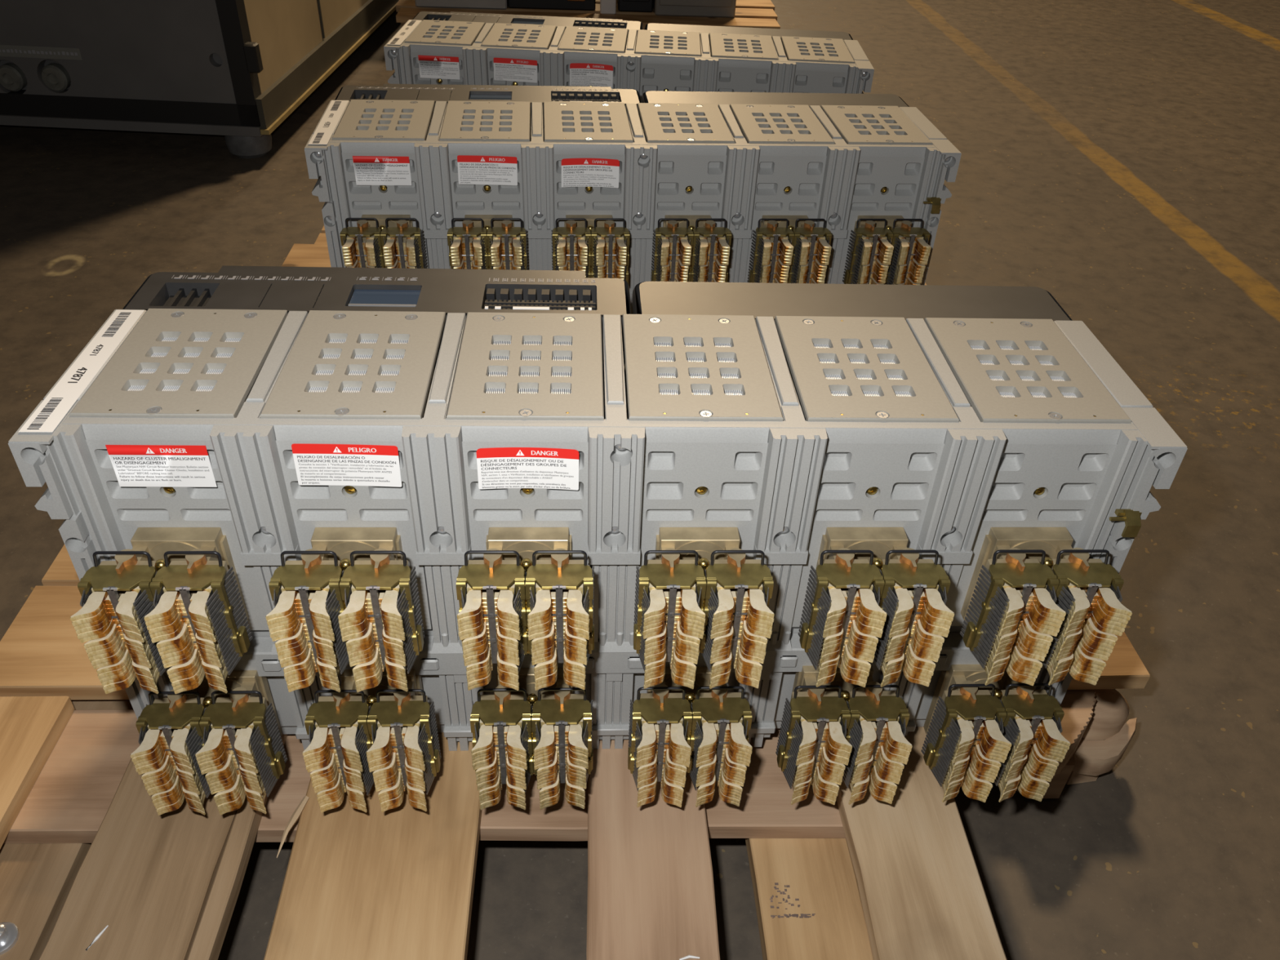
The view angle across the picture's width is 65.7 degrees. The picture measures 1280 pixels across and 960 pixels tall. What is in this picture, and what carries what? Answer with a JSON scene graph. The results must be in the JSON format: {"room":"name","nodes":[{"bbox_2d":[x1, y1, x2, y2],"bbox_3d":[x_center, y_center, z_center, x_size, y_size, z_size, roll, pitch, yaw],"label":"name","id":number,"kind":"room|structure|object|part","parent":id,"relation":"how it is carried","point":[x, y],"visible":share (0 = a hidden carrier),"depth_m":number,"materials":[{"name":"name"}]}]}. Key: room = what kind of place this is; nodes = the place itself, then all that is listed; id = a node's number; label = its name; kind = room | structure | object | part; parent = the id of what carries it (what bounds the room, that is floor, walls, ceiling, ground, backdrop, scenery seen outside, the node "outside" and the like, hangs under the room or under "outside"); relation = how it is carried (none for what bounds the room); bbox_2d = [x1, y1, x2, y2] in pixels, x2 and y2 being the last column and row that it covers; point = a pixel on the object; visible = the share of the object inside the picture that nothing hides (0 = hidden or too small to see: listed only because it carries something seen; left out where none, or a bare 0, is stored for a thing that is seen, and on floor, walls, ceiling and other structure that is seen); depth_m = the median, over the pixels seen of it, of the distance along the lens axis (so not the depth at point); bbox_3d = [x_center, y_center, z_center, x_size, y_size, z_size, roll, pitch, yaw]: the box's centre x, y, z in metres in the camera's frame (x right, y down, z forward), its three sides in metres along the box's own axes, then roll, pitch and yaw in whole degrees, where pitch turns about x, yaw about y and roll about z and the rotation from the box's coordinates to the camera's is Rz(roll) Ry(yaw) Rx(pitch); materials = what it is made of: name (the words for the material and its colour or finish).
{"room":"industrial warehouse","nodes":[
{"label":"industrial warehouse","id":0,"kind":"room"},
{"bbox_2d":[0,0,1279,959],"bbox_3d":[-0.249,-2.695,4.890,18.000,0.060,16.000,0,37,-3],"label":"floor","id":1,"kind":"structure","parent":0,"point":[1120,159],"depth_m":1.74,"materials":[{"name":"concrete"}]},
{"bbox_2d":[0,0,399,158],"bbox_3d":[-1.407,-1.708,2.519,1.322,1.150,1.760,3,37,0],"label":"base cabinet","id":2,"kind":"object","parent":1,"relation":"on","point":[236,70],"visible":1,"depth_m":2.08,"materials":[{"name":"black metal"}]},
{"bbox_2d":[0,48,77,55],"bbox_3d":[-1.290,-0.884,2.042,0.260,0.007,0.002,3,37,0],"label":"print","id":3,"kind":"object","parent":2,"relation":"on","point":[8,51],"depth_m":2.04},
{"bbox_3d":[-1.443,-1.224,1.812,1.219,0.989,0.030,3,37,0],"label":"panel","id":4,"kind":"part","parent":2,"relation":"part of","materials":[{"name":"black metal"}]},
{"bbox_3d":[-1.463,-0.782,2.132,1.300,0.020,0.022,3,37,0],"label":"rail","id":5,"kind":"part","parent":2,"relation":"part of","materials":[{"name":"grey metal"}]},
{"bbox_3d":[-1.432,-1.224,1.814,1.322,1.070,0.044,3,37,0],"label":"cabinet frame","id":6,"kind":"part","parent":2,"relation":"part of","materials":[{"name":"black metal"}]},
{"bbox_3d":[-0.789,-1.307,2.805,0.032,0.062,1.750,3,37,0],"label":"rail","id":7,"kind":"part","parent":2,"relation":"part of","materials":[{"name":"metal"}]},
{"bbox_2d":[314,226,327,244],"bbox_3d":[-0.055,-0.428,1.795,0.990,0.085,0.304,0,37,-3],"label":"wooden pallet","id":8,"kind":"object","parent":1,"relation":"on","point":[322,238],"visible":0.02,"depth_m":1.67,"materials":[{"name":"brown wood"}]},
{"bbox_2d":[383,11,874,101],"bbox_3d":[-0.019,-0.552,1.627,0.724,0.318,0.310,3,37,0],"label":"circuit breaker","id":9,"kind":"object","parent":8,"relation":"on","point":[431,47],"visible":0.36,"depth_m":1.49,"materials":[{"name":"grey metal"}]},
{"bbox_2d":[0,544,1150,959],"bbox_3d":[-0.051,0.258,0.854,1.054,0.129,0.831,0,37,-3],"label":"wooden pallet","id":10,"kind":"object","parent":1,"relation":"on","point":[86,848],"visible":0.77,"depth_m":0.74,"materials":[{"name":"brown wood"}]},
{"bbox_2d":[0,921,19,955],"bbox_3d":[-0.454,0.321,0.699,0.024,0.014,0.024,0,37,-3],"label":"bolt","id":11,"kind":"object","parent":10,"relation":"on","point":[9,931],"visible":1,"depth_m":0.70,"materials":[{"name":"silver metal"}]},
{"bbox_2d":[84,924,108,951],"bbox_3d":[-0.367,0.310,0.671,0.002,0.002,0.019,17,39,18],"label":"strand","id":12,"kind":"object","parent":10,"relation":"on","point":[98,936],"visible":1,"depth_m":0.67,"materials":[{"name":"white"}]},
{"bbox_2d":[8,265,1187,815],"bbox_3d":[-0.023,0.047,0.776,0.724,0.318,0.310,0,37,-3],"label":"circuit breaker","id":13,"kind":"object","parent":10,"relation":"on","point":[532,519],"visible":1,"depth_m":0.66,"materials":[{"name":"grey plastic"}]},
{"bbox_3d":[-0.325,0.093,0.625,0.012,0.069,0.004,0,37,-3],"label":"blade","id":14,"kind":"part","parent":13,"relation":"part of","materials":[{"name":"metal"}]},
{"bbox_3d":[-0.329,0.198,0.705,0.012,0.069,0.004,0,37,-3],"label":"blade","id":15,"kind":"part","parent":13,"relation":"part of","materials":[{"name":"metal"}]},
{"bbox_3d":[-0.281,0.094,0.628,0.012,0.069,0.004,0,37,-3],"label":"blade","id":16,"kind":"part","parent":13,"relation":"part of","materials":[{"name":"metal"}]},
{"bbox_3d":[-0.286,0.198,0.707,0.012,0.069,0.004,0,37,-3],"label":"blade","id":17,"kind":"part","parent":13,"relation":"part of","materials":[{"name":"metal"}]},
{"bbox_3d":[-0.210,0.094,0.632,0.012,0.069,0.004,0,37,-3],"label":"blade","id":18,"kind":"part","parent":13,"relation":"part of","materials":[{"name":"metal"}]},
{"bbox_3d":[-0.215,0.198,0.711,0.012,0.069,0.004,0,37,-3],"label":"blade","id":19,"kind":"part","parent":13,"relation":"part of","materials":[{"name":"metal"}]},
{"bbox_3d":[-0.167,0.094,0.634,0.012,0.069,0.004,0,37,-3],"label":"blade","id":20,"kind":"part","parent":13,"relation":"part of","materials":[{"name":"metal"}]},
{"bbox_3d":[-0.194,-0.130,0.746,0.050,0.006,0.002,0,37,-3],"label":"window rail","id":21,"kind":"part","parent":13,"relation":"part of","materials":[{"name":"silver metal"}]},
{"bbox_3d":[-0.171,0.198,0.714,0.012,0.069,0.004,0,37,-3],"label":"blade","id":22,"kind":"part","parent":13,"relation":"part of","materials":[{"name":"metal"}]},
{"bbox_3d":[-0.095,0.094,0.638,0.012,0.069,0.004,0,37,-3],"label":"blade","id":23,"kind":"part","parent":13,"relation":"part of","materials":[{"name":"metal"}]},
{"bbox_3d":[-0.100,0.199,0.718,0.012,0.069,0.004,0,37,-3],"label":"blade","id":24,"kind":"part","parent":13,"relation":"part of","materials":[{"name":"metal"}]},
{"bbox_3d":[-0.052,0.094,0.641,0.012,0.069,0.004,0,37,-3],"label":"blade","id":25,"kind":"part","parent":13,"relation":"part of","materials":[{"name":"metal"}]},
{"bbox_3d":[-0.057,0.199,0.720,0.012,0.069,0.004,0,37,-3],"label":"blade","id":26,"kind":"part","parent":13,"relation":"part of","materials":[{"name":"metal"}]},
{"bbox_3d":[0.015,0.199,0.724,0.012,0.069,0.004,0,37,-3],"label":"blade","id":27,"kind":"part","parent":13,"relation":"part of","materials":[{"name":"metal"}]},
{"bbox_3d":[0.020,0.094,0.645,0.012,0.069,0.004,0,37,-3],"label":"blade","id":28,"kind":"part","parent":13,"relation":"part of","materials":[{"name":"metal"}]},
{"bbox_3d":[0.058,0.199,0.727,0.012,0.069,0.004,0,37,-3],"label":"blade","id":29,"kind":"part","parent":13,"relation":"part of","materials":[{"name":"metal"}]},
{"bbox_3d":[0.063,0.094,0.647,0.012,0.069,0.004,0,37,-3],"label":"blade","id":30,"kind":"part","parent":13,"relation":"part of","materials":[{"name":"metal"}]},
{"bbox_3d":[0.130,0.199,0.731,0.012,0.069,0.004,0,37,-3],"label":"blade","id":31,"kind":"part","parent":13,"relation":"part of","materials":[{"name":"metal"}]},
{"bbox_3d":[0.135,0.095,0.651,0.012,0.069,0.004,0,37,-3],"label":"blade","id":32,"kind":"part","parent":13,"relation":"part of","materials":[{"name":"metal"}]},
{"bbox_3d":[0.173,0.199,0.733,0.012,0.069,0.004,0,37,-3],"label":"blade","id":33,"kind":"part","parent":13,"relation":"part of","materials":[{"name":"metal"}]},
{"bbox_3d":[0.178,0.095,0.654,0.012,0.069,0.004,0,37,-3],"label":"blade","id":34,"kind":"part","parent":13,"relation":"part of","materials":[{"name":"metal"}]},
{"bbox_3d":[0.245,0.199,0.737,0.012,0.069,0.004,0,37,-3],"label":"blade","id":35,"kind":"part","parent":13,"relation":"part of","materials":[{"name":"metal"}]},
{"bbox_3d":[0.249,0.095,0.658,0.012,0.069,0.004,0,37,-3],"label":"blade","id":36,"kind":"part","parent":13,"relation":"part of","materials":[{"name":"metal"}]},
{"bbox_3d":[0.288,0.200,0.740,0.012,0.069,0.004,0,37,-3],"label":"blade","id":37,"kind":"part","parent":13,"relation":"part of","materials":[{"name":"metal"}]},
{"bbox_3d":[0.293,0.095,0.660,0.012,0.069,0.004,0,37,-3],"label":"blade","id":38,"kind":"part","parent":13,"relation":"part of","materials":[{"name":"metal"}]},
{"bbox_2d":[679,955,699,959],"bbox_3d":[0.034,0.325,0.674,0.014,0.002,0.003,-3,37,-7],"label":"strand","id":39,"kind":"object","parent":10,"relation":"on","point":[688,956],"visible":1,"depth_m":0.67,"materials":[{"name":"white"}]},
{"bbox_2d":[395,0,780,29],"bbox_3d":[-0.163,-1.546,3.240,1.152,0.110,0.880,0,37,-3],"label":"wooden pallet","id":40,"kind":"object","parent":1,"relation":"on","point":[748,13],"visible":0.41,"depth_m":2.93,"materials":[{"name":"brown wood"}]},
{"bbox_2d":[414,0,507,9],"bbox_3d":[-0.529,-1.702,2.960,0.268,0.450,0.446,0,37,-3],"label":"enclosure","id":41,"kind":"object","parent":40,"relation":"on","point":[469,4],"visible":1,"depth_m":2.92,"materials":[{"name":"grey metal"}]},
{"bbox_2d":[507,0,595,10],"bbox_3d":[-0.264,-1.704,2.979,0.260,0.450,0.436,0,37,-3],"label":"enclosure","id":42,"kind":"object","parent":40,"relation":"on","point":[579,5],"visible":1,"depth_m":2.95,"materials":[{"name":"black plastic"}]},
{"bbox_2d":[600,0,616,14],"bbox_3d":[-0.087,-1.599,2.802,0.046,0.510,0.060,0,37,-3],"label":"post","id":43,"kind":"object","parent":40,"relation":"on","point":[606,6],"visible":1,"depth_m":2.92,"materials":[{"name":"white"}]},
{"bbox_2d":[617,0,653,12],"bbox_3d":[-0.014,-1.706,2.997,0.104,0.450,0.426,0,37,-3],"label":"enclosure","id":44,"kind":"object","parent":40,"relation":"on","point":[635,6],"visible":1,"depth_m":2.96,"materials":[{"name":"black plastic"}]},
{"bbox_3d":[-0.005,-1.584,2.828,0.080,0.400,0.008,0,37,-3],"label":"enclosure door","id":45,"kind":"part","parent":44,"relation":"part of","materials":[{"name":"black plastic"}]},
{"bbox_2d":[653,0,736,17],"bbox_3d":[0.162,-1.694,2.991,0.239,0.450,0.466,0,37,-3],"label":"enclosure","id":46,"kind":"object","parent":40,"relation":"on","point":[698,8],"visible":1,"depth_m":2.93,"materials":[{"name":"grey metal"}]},
{"bbox_3d":[0.172,-1.559,2.806,0.215,0.400,0.008,0,37,-3],"label":"enclosure door","id":47,"kind":"part","parent":46,"relation":"part of","materials":[{"name":"grey metal"}]},
{"bbox_2d":[281,243,926,284],"bbox_3d":[-0.038,-0.172,1.443,1.025,0.104,0.559,0,37,-3],"label":"wooden pallet","id":48,"kind":"object","parent":1,"relation":"on","point":[300,255],"visible":0.02,"depth_m":1.57,"materials":[{"name":"brown wood"}]},
{"bbox_2d":[304,84,961,314],"bbox_3d":[-0.011,-0.292,1.254,0.724,0.318,0.310,-1,37,-5],"label":"circuit breaker","id":49,"kind":"object","parent":48,"relation":"on","point":[602,182],"visible":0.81,"depth_m":1.13,"materials":[{"name":"grey metal"}]},
{"bbox_3d":[-0.306,-0.239,1.094,0.012,0.069,0.004,-1,37,-5],"label":"blade","id":50,"kind":"part","parent":49,"relation":"part of","materials":[{"name":"metal"}]},
{"bbox_3d":[-0.263,-0.239,1.098,0.012,0.069,0.004,-1,37,-5],"label":"blade","id":51,"kind":"part","parent":49,"relation":"part of","materials":[{"name":"metal"}]},
{"bbox_3d":[-0.191,-0.241,1.104,0.012,0.069,0.004,-1,37,-5],"label":"blade","id":52,"kind":"part","parent":49,"relation":"part of","materials":[{"name":"grey metal"}]},
{"bbox_3d":[-0.148,-0.242,1.108,0.012,0.069,0.004,-1,37,-5],"label":"blade","id":53,"kind":"part","parent":49,"relation":"part of","materials":[{"name":"grey metal"}]},
{"bbox_3d":[-0.077,-0.244,1.115,0.012,0.069,0.004,-1,37,-5],"label":"blade","id":54,"kind":"part","parent":49,"relation":"part of","materials":[{"name":"grey metal"}]},
{"bbox_3d":[-0.034,-0.244,1.118,0.012,0.069,0.004,-1,37,-5],"label":"blade","id":55,"kind":"part","parent":49,"relation":"part of","materials":[{"name":"grey metal"}]},
{"bbox_3d":[0.038,-0.246,1.125,0.012,0.069,0.004,-1,37,-5],"label":"blade","id":56,"kind":"part","parent":49,"relation":"part of","materials":[{"name":"grey metal"}]},
{"bbox_3d":[0.081,-0.247,1.129,0.012,0.069,0.004,-1,37,-5],"label":"blade","id":57,"kind":"part","parent":49,"relation":"part of","materials":[{"name":"metal"}]},
{"bbox_3d":[0.152,-0.249,1.135,0.012,0.069,0.004,-1,37,-5],"label":"blade","id":58,"kind":"part","parent":49,"relation":"part of","materials":[{"name":"grey metal"}]},
{"bbox_3d":[0.196,-0.249,1.139,0.012,0.069,0.004,-1,37,-5],"label":"blade","id":59,"kind":"part","parent":49,"relation":"part of","materials":[{"name":"metal"}]},
{"bbox_3d":[0.267,-0.251,1.145,0.012,0.069,0.004,-1,37,-5],"label":"blade","id":60,"kind":"part","parent":49,"relation":"part of","materials":[{"name":"grey metal"}]},
{"bbox_3d":[0.310,-0.252,1.149,0.012,0.069,0.004,-1,37,-5],"label":"blade","id":61,"kind":"part","parent":49,"relation":"part of","materials":[{"name":"metal"}]}
]}

